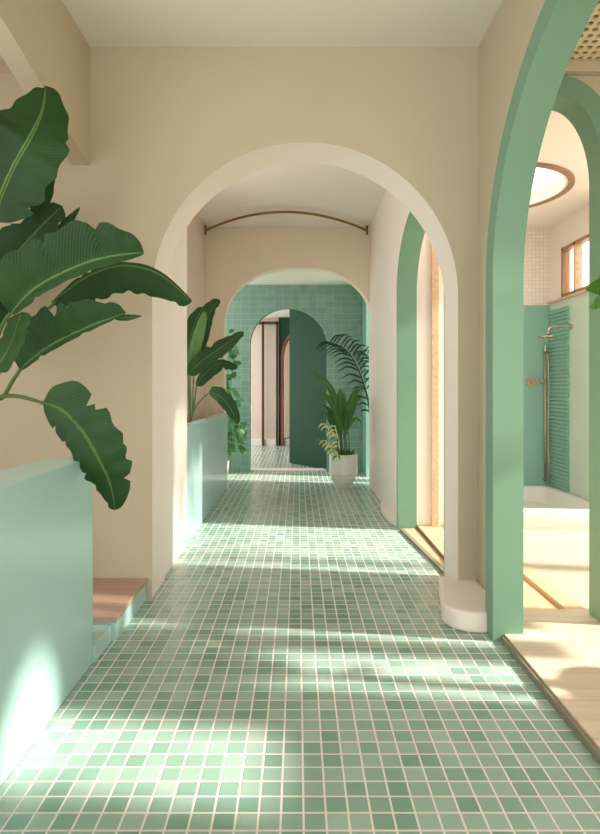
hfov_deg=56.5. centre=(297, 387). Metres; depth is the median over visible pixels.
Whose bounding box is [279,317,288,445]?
wall
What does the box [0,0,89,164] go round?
wall
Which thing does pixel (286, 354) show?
wall
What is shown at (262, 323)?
door frame
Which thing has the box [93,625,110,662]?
step
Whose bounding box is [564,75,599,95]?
wall
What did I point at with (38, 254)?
banana plant
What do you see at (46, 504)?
wall
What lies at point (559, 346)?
tile panel
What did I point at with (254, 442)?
baseboard
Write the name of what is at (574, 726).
trim
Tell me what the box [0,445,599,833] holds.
floor
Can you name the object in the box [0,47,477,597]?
wall
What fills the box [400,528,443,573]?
trim
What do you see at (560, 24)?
trim
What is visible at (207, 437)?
wall
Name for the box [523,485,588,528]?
bathtub
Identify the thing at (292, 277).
ceiling
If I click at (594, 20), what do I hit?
ceiling
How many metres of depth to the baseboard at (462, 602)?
3.20 m
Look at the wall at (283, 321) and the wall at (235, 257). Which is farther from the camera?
the wall at (283, 321)
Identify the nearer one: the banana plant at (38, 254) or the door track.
the banana plant at (38, 254)
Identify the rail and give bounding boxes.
[204,211,367,234]
[543,344,549,481]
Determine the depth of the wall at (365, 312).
8.54 m
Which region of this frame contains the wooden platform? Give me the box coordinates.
[93,578,146,639]
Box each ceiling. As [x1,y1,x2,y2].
[0,55,12,73]
[62,0,501,226]
[247,270,349,317]
[526,111,588,227]
[570,0,599,59]
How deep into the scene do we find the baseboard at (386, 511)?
5.71 m
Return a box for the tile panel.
[548,305,568,490]
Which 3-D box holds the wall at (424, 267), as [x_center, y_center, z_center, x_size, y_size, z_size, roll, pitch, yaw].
[1.320,-0.263,5.500,0.385,3.226,0.161,0,0,0]
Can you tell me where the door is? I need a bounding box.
[289,309,325,468]
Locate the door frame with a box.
[281,335,288,445]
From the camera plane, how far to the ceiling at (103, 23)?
3.45 m
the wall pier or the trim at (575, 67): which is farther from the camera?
the wall pier
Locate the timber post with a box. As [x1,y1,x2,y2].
[431,245,438,526]
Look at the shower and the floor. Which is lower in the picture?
the floor
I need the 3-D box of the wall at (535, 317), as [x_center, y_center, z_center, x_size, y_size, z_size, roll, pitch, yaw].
[2.086,-0.338,6.635,1.742,3.375,0.182,0,0,0]
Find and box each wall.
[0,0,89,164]
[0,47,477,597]
[0,457,92,785]
[187,214,204,421]
[187,413,227,542]
[205,227,369,416]
[226,285,361,471]
[251,318,278,438]
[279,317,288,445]
[284,341,288,437]
[362,297,368,476]
[369,0,544,589]
[417,233,443,524]
[523,228,549,484]
[550,204,588,499]
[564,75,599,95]
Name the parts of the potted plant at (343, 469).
pot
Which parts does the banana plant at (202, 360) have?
stem, stem, stem, stem, stem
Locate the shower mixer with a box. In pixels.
[526,377,536,386]
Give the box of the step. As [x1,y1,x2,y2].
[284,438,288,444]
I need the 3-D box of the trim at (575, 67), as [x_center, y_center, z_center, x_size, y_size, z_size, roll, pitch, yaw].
[1.488,-1.765,3.075,0.533,0.061,0.050,0,0,0]
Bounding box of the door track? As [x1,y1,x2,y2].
[417,525,443,559]
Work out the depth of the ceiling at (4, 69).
3.52 m
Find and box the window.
[547,234,588,303]
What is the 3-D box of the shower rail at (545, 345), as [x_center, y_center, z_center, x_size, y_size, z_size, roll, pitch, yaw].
[2.892,0.289,6.504,0.061,1.610,0.081,0,0,0]
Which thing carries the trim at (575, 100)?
attached to the wall at (593, 81)
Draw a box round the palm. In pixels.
[315,334,368,411]
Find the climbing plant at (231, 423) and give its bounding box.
[226,329,248,467]
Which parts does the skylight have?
glass pane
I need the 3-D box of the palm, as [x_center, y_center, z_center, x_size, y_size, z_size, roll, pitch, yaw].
[0.852,0.293,7.985,1.169,2.114,0.357,0,0,-19]
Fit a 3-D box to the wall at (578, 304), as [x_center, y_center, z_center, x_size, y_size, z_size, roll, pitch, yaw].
[3.006,-0.338,5.962,0.100,3.375,1.528,0,0,0]
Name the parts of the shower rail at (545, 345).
rail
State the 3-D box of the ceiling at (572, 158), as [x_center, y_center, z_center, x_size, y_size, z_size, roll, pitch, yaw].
[2.160,-1.937,4.973,1.890,0.120,3.507,0,0,0]
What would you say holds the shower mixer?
attached to the wall at (535, 317)
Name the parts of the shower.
arm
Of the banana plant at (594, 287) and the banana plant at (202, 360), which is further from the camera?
the banana plant at (202, 360)
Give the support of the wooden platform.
on the floor
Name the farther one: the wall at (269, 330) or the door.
the wall at (269, 330)
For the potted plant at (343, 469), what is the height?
1.576 m
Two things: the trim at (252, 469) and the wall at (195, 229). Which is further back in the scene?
the trim at (252, 469)
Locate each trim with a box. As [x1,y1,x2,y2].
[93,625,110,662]
[251,468,325,470]
[397,212,424,529]
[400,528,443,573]
[486,0,598,641]
[502,637,599,764]
[523,561,585,608]
[552,76,599,621]
[564,60,599,74]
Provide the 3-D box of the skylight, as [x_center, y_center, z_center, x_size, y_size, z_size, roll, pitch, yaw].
[1.877,-1.927,5.306,1.359,0.140,1.359,0,0,0]
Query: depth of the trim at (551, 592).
3.63 m
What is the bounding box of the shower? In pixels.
[538,324,572,337]
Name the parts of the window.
frame, sill, frame, frame, pane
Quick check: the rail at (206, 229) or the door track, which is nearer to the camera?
the door track
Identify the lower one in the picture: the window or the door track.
the door track
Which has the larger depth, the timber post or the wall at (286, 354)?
the wall at (286, 354)
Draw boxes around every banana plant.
[0,86,191,509]
[187,299,243,423]
[586,276,599,308]
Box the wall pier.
[165,228,186,574]
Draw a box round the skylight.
[529,162,574,207]
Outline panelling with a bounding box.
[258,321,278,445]
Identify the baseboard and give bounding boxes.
[251,439,275,445]
[381,500,396,526]
[439,576,486,632]
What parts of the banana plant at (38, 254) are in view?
stem, stem, stem, stem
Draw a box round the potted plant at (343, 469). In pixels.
[312,371,364,488]
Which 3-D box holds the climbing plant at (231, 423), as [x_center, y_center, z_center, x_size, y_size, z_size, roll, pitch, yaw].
[-0.994,0.236,8.340,0.589,2.228,0.335,0,0,23]
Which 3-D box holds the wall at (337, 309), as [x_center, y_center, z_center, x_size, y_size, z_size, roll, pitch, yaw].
[0.000,-0.162,9.049,3.510,3.024,0.163,0,0,0]
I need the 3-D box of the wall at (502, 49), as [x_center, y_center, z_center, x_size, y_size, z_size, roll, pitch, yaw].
[1.056,-0.421,3.035,0.281,3.542,9.310,0,0,0]
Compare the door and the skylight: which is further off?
the door

